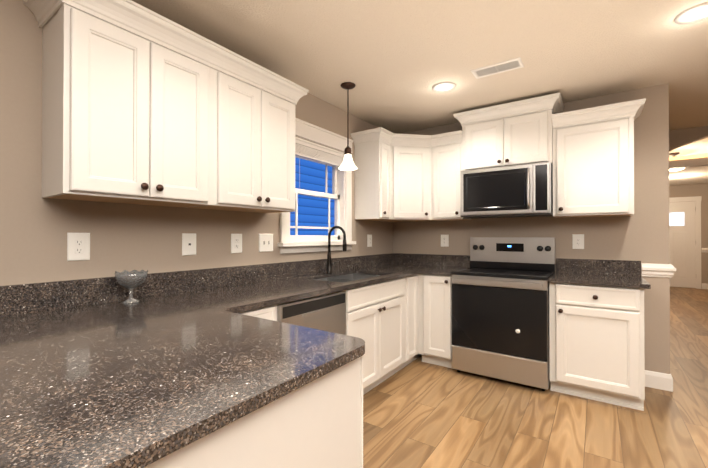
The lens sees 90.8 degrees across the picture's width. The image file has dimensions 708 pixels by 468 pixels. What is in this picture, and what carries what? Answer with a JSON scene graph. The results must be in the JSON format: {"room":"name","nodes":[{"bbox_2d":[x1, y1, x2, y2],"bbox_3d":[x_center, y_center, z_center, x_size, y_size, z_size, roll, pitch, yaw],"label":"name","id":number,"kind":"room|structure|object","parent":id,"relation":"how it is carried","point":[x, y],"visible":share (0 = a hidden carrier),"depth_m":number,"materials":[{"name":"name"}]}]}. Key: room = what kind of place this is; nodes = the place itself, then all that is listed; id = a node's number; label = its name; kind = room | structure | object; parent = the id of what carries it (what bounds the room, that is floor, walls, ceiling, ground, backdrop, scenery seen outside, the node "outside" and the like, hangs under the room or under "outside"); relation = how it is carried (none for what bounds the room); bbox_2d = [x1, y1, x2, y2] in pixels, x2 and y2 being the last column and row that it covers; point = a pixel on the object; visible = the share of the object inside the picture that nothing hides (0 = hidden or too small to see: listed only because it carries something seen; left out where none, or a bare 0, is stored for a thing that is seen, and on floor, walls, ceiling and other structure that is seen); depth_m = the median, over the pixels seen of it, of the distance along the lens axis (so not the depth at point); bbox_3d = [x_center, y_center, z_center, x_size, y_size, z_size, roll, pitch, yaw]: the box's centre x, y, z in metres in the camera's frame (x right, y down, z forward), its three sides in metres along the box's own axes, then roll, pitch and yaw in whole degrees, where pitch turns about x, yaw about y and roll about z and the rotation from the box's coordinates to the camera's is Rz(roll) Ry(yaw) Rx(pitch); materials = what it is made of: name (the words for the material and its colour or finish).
{"room":"kitchen","nodes":[
{"label":"kitchen","id":0,"kind":"room"},
{"bbox_2d":[0,0,392,285],"bbox_3d":[-1.648,0.011,1.313,0.120,2.485,7.513,0,0,35],"label":"wall","id":1,"kind":"structure","parent":0,"point":[35,227],"depth_m":1.71,"materials":[{"name":"paint"}]},
{"bbox_2d":[67,233,89,260],"bbox_3d":[-1.318,0.060,1.674,0.008,0.133,0.089,0,0,35],"label":"electrical outlet","id":2,"kind":"object","parent":1,"relation":"attached to","point":[78,246],"visible":1,"depth_m":1.67,"materials":[{"name":"plastic"}]},
{"bbox_2d":[35,0,218,207],"bbox_3d":[-1.087,-0.597,1.747,0.308,0.869,0.658,0,0,35],"label":"upper cabinet","id":3,"kind":"object","parent":1,"relation":"attached to","point":[142,105],"depth_m":1.58,"materials":[{"name":"paint"}]},
{"bbox_2d":[182,233,195,255],"bbox_3d":[-1.003,0.063,2.129,0.007,0.133,0.089,0,0,35],"label":"outlet","id":4,"kind":"object","parent":1,"relation":"attached to","point":[188,243],"visible":1,"depth_m":2.12,"materials":[{"name":"plastic"}]},
{"bbox_2d":[231,234,241,252],"bbox_3d":[-0.808,0.065,2.408,0.008,0.133,0.089,0,0,35],"label":"electrical outlet","id":5,"kind":"object","parent":1,"relation":"attached to","point":[236,243],"visible":1,"depth_m":2.40,"materials":[{"name":"plastic"}]},
{"bbox_2d":[198,48,298,212],"bbox_3d":[-0.714,-0.593,2.284,0.308,0.869,0.650,0,0,35],"label":"upper cabinet","id":6,"kind":"object","parent":1,"relation":"attached to","point":[257,106],"depth_m":2.16,"materials":[{"name":"paint"}]},
{"bbox_2d":[259,234,272,251],"bbox_3d":[-0.655,0.066,2.621,0.016,0.133,0.135,0,0,35],"label":"switch plate","id":7,"kind":"object","parent":1,"relation":"attached to","point":[265,242],"visible":1,"depth_m":2.62,"materials":[{"name":"plastic"}]},
{"bbox_2d":[278,118,355,253],"bbox_3d":[-0.336,-0.395,3.151,0.180,1.100,0.995,0,0,35],"label":"window","id":8,"kind":"structure","parent":1,"relation":"in","point":[341,195],"depth_m":3.23,"materials":[{"name":"paint"}]},
{"bbox_2d":[295,139,342,186],"bbox_3d":[-0.330,-0.570,3.151,0.044,0.430,0.736,0,0,35],"label":"window blind","id":9,"kind":"object","parent":8,"relation":"attached to","point":[314,153],"visible":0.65,"depth_m":3.12,"materials":[{"name":"paint"}]},
{"bbox_2d":[367,235,371,246],"bbox_3d":[0.173,0.073,3.820,0.008,0.133,0.089,0,0,35],"label":"electrical outlet","id":10,"kind":"object","parent":1,"relation":"attached to","point":[369,240],"visible":1,"depth_m":3.81,"materials":[{"name":"plastic"}]},
{"bbox_2d":[132,0,707,185],"bbox_3d":[2.701,-1.271,2.918,5.800,0.100,15.700,0,0,35],"label":"ceiling","id":11,"kind":"structure","parent":0,"point":[394,61],"depth_m":2.32,"materials":[{"name":"white paint"}]},
{"bbox_2d":[339,82,356,169],"bbox_3d":[-0.049,-0.879,2.866,0.156,0.684,0.156,0,0,35],"label":"pendant lamp","id":12,"kind":"object","parent":11,"relation":"hanging from","point":[347,163],"visible":1,"depth_m":2.85,"materials":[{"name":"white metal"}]},
{"bbox_2d":[432,82,455,91],"bbox_3d":[0.747,-1.227,2.897,0.190,0.028,0.190,0,0,35],"label":"recessed light","id":13,"kind":"object","parent":11,"relation":"in","point":[451,84],"visible":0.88,"depth_m":2.88,"materials":[{"name":"paint"}]},
{"bbox_2d":[470,57,523,78],"bbox_3d":[1.055,-1.219,2.577,0.340,0.008,0.160,0,0,35],"label":"ceiling vent","id":14,"kind":"object","parent":11,"relation":"in","point":[501,67],"visible":0.98,"depth_m":2.56,"materials":[{"name":"metal"}]},
{"bbox_2d":[669,152,683,170],"bbox_3d":[4.787,-1.076,5.218,0.360,0.262,0.360,0,0,35],"label":"hall ceiling light","id":15,"kind":"object","parent":11,"relation":"attached to","point":[674,154],"visible":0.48,"depth_m":5.18,"materials":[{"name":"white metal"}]},
{"bbox_2d":[675,2,707,23],"bbox_3d":[1.909,-1.233,1.939,0.190,0.028,0.190,0,0,35],"label":"recessed light","id":16,"kind":"object","parent":11,"relation":"in","point":[679,19],"visible":0.71,"depth_m":1.96,"materials":[{"name":"paint"}]},
{"bbox_2d":[393,83,669,373],"bbox_3d":[1.548,0.025,3.594,2.526,2.485,0.120,0,0,35],"label":"wall","id":17,"kind":"structure","parent":0,"point":[641,233],"depth_m":2.95,"materials":[{"name":"paint"}]},
{"bbox_2d":[351,127,471,221],"bbox_3d":[0.612,-0.585,3.631,0.949,0.870,0.890,0,0,35],"label":"upper cabinet","id":18,"kind":"object","parent":17,"relation":"attached to","point":[405,177],"visible":0.96,"depth_m":3.59,"materials":[{"name":"paint"}]},
{"bbox_2d":[441,235,448,246],"bbox_3d":[1.009,0.074,3.889,0.089,0.133,0.008,0,0,35],"label":"electrical outlet","id":19,"kind":"object","parent":17,"relation":"attached to","point":[444,240],"visible":1,"depth_m":3.88,"materials":[{"name":"plastic"}]},
{"bbox_2d":[453,93,563,170],"bbox_3d":[1.464,-0.898,3.342,0.910,0.568,0.397,0,0,35],"label":"upper cabinet","id":20,"kind":"object","parent":17,"relation":"attached to","point":[520,132],"visible":0.98,"depth_m":3.19,"materials":[{"name":"paint"}]},
{"bbox_2d":[460,162,552,218],"bbox_3d":[1.443,-0.388,3.309,0.766,0.444,0.470,0,0,35],"label":"over-the-range microwave","id":21,"kind":"object","parent":20,"relation":"attached to","point":[524,190],"visible":1,"depth_m":3.14,"materials":[{"name":"silver metal"}]},
{"bbox_2d":[572,234,583,248],"bbox_3d":[2.038,0.069,3.174,0.089,0.133,0.008,0,0,35],"label":"electrical outlet","id":22,"kind":"object","parent":17,"relation":"attached to","point":[578,241],"visible":1,"depth_m":3.17,"materials":[{"name":"plastic"}]},
{"bbox_2d":[552,98,645,217],"bbox_3d":[2.050,-0.589,2.957,0.622,0.870,0.357,0,0,35],"label":"upper cabinet","id":23,"kind":"object","parent":17,"relation":"attached to","point":[593,161],"visible":0.98,"depth_m":2.86,"materials":[{"name":"paint"}]},
{"bbox_2d":[641,263,676,277],"bbox_3d":[2.517,0.298,2.897,0.214,0.108,0.157,0,0,35],"label":"chair rail","id":24,"kind":"object","parent":17,"relation":"attached to","point":[657,270],"visible":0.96,"depth_m":2.85,"materials":[{"name":"paint"}]},
{"bbox_2d":[645,370,672,391],"bbox_3d":[4.665,1.217,6.031,0.225,0.132,7.721,0,0,35],"label":"baseboard","id":25,"kind":"structure","parent":17,"relation":"attached to","point":[659,380],"depth_m":2.85,"materials":[{"name":"paint"}]},
{"bbox_2d":[363,287,707,467],"bbox_3d":[2.619,1.314,2.960,6.000,0.100,15.700,0,0,35],"label":"floor","id":26,"kind":"structure","parent":0,"point":[418,413],"depth_m":2.35,"materials":[{"name":"brown wood"}]},
{"bbox_2d":[143,345,370,467],"bbox_3d":[-0.607,0.810,0.910,0.823,0.884,1.046,0,0,35],"label":"base cabinet","id":27,"kind":"object","parent":26,"relation":"on","point":[317,423],"depth_m":0.88,"materials":[{"name":"paint"}]},
{"bbox_2d":[0,317,364,467],"bbox_3d":[-0.578,0.353,0.888,0.798,0.030,1.140,0,0,35],"label":"countertop","id":28,"kind":"structure","parent":27,"relation":"on","point":[96,373],"depth_m":0.75,"materials":[{"name":"stone"}]},
{"bbox_2d":[0,253,469,380],"bbox_3d":[-0.254,0.299,2.369,0.960,0.155,3.942,0,0,35],"label":"countertop","id":29,"kind":"structure","parent":27,"relation":"on","point":[44,325],"depth_m":1.63,"materials":[{"name":"stone"}]},
{"bbox_2d":[115,270,147,303],"bbox_3d":[-1.114,0.263,1.748,0.143,0.158,0.143,0,0,35],"label":"glass bowl","id":30,"kind":"object","parent":29,"relation":"on","point":[131,280],"visible":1,"depth_m":1.72,"materials":[{"name":"clear glass"}]},
{"bbox_2d":[326,226,346,273],"bbox_3d":[-0.130,0.139,3.104,0.216,0.422,0.144,0,0,35],"label":"faucet","id":31,"kind":"object","parent":29,"relation":"on","point":[330,264],"visible":1,"depth_m":3.09,"materials":[{"name":"black metal"}]},
{"bbox_2d":[238,304,278,320],"bbox_3d":[-0.771,0.816,1.912,0.629,0.884,0.330,0,0,35],"label":"base cabinet","id":32,"kind":"object","parent":26,"relation":"on","point":[269,312],"depth_m":1.81,"materials":[{"name":"paint"}]},
{"bbox_2d":[277,291,345,334],"bbox_3d":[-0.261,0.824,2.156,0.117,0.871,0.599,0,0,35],"label":"dishwasher","id":33,"kind":"object","parent":26,"relation":"on","point":[326,312],"visible":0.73,"depth_m":2.15,"materials":[{"name":"silver metal"}]},
{"bbox_2d":[281,289,350,335],"bbox_3d":[-0.482,0.819,2.327,0.629,0.884,0.682,0,0,35],"label":"base cabinet","id":34,"kind":"object","parent":26,"relation":"on","point":[348,292],"depth_m":2.42,"materials":[{"name":"paint"}]},
{"bbox_2d":[314,277,374,312],"bbox_3d":[-0.158,0.478,2.780,0.496,0.195,0.408,0,0,35],"label":"base cabinet","id":35,"kind":"object","parent":26,"relation":"on","point":[363,297],"depth_m":2.61,"materials":[{"name":"paint"}]},
{"bbox_2d":[333,273,398,308],"bbox_3d":[0.072,0.480,3.110,0.496,0.195,0.408,0,0,35],"label":"base cabinet","id":36,"kind":"object","parent":26,"relation":"on","point":[386,292],"depth_m":2.89,"materials":[{"name":"paint"}]},
{"bbox_2d":[351,301,406,388],"bbox_3d":[-0.051,0.934,2.948,0.629,0.661,0.870,0,0,35],"label":"base cabinet","id":37,"kind":"object","parent":26,"relation":"on","point":[384,328],"depth_m":2.85,"materials":[{"name":"paint"}]},
{"bbox_2d":[399,274,418,364],"bbox_3d":[0.267,0.825,3.406,0.629,0.884,0.285,0,0,35],"label":"base cabinet","id":38,"kind":"object","parent":26,"relation":"on","point":[408,286],"depth_m":3.27,"materials":[{"name":"paint"}]},
{"bbox_2d":[418,274,451,367],"bbox_3d":[0.928,0.826,3.543,0.339,0.883,0.660,0,0,35],"label":"base cabinet","id":39,"kind":"object","parent":26,"relation":"on","point":[435,315],"visible":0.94,"depth_m":3.31,"materials":[{"name":"paint"}]},
{"bbox_2d":[451,237,554,390],"bbox_3d":[1.363,0.649,3.187,0.770,1.233,0.692,0,0,35],"label":"range","id":40,"kind":"object","parent":26,"relation":"on","point":[500,307],"visible":0.96,"depth_m":2.98,"materials":[{"name":"silver metal"}]},
{"bbox_2d":[549,282,644,410],"bbox_3d":[1.949,0.822,2.834,0.582,0.883,0.660,0,0,35],"label":"base cabinet","id":41,"kind":"object","parent":26,"relation":"on","point":[596,342],"visible":1,"depth_m":2.59,"materials":[{"name":"paint"}]},
{"bbox_2d":[549,258,650,288],"bbox_3d":[1.965,0.302,2.834,0.614,0.155,0.647,0,0,35],"label":"countertop","id":42,"kind":"structure","parent":41,"relation":"on","point":[615,273],"depth_m":2.95,"materials":[{"name":"stone"}]},
{"bbox_2d":[669,126,707,150],"bbox_3d":[4.662,0.025,3.520,2.674,2.485,0.140,0,0,35],"label":"soffit beam","id":43,"kind":"structure","parent":0,"point":[680,138],"depth_m":4.03,"materials":[{"name":"paint"}]},
{"bbox_2d":[669,183,707,288],"bbox_3d":[8.031,0.055,8.474,2.794,2.485,0.120,0,0,35],"label":"wall","id":44,"kind":"structure","parent":0,"point":[692,190],"depth_m":8.26,"materials":[{"name":"paint"}]},
{"bbox_2d":[669,196,701,288],"bbox_3d":[7.759,0.203,8.569,1.110,2.190,0.030,0,0,35],"label":"front door","id":45,"kind":"structure","parent":44,"relation":"in","point":[685,238],"depth_m":8.41,"materials":[{"name":"paint"}]},
{"bbox_2d":[702,248,707,288],"bbox_3d":[8.036,0.813,8.371,2.674,0.968,0.036,0,0,35],"label":"baseboard","id":46,"kind":"structure","parent":44,"relation":"attached to","point":[704,285],"depth_m":8.22,"materials":[{"name":"paint"}]},
{"bbox_3d":[4.734,0.041,6.072,0.120,2.485,7.587,0,0,35],"label":"wall","id":47,"kind":"structure","parent":0,"visible":0},
{"bbox_2d":[669,154,707,168],"bbox_3d":[4.934,-0.918,3.916,2.674,0.135,0.110,0,0,35],"label":"trim","id":48,"kind":"structure","parent":47,"relation":"attached to","point":[699,160],"depth_m":4.38,"materials":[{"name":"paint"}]},
{"label":"outside","id":49,"kind":"structure","parent":0,"visible":0},
{"bbox_2d":[290,157,333,234],"bbox_3d":[-1.309,-0.305,3.933,0.050,3.250,4.000,0,0,35],"label":"siding","id":50,"kind":"object","parent":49,"point":[312,211],"depth_m":4.93,"materials":[{"name":"blue plastic"}]}
]}

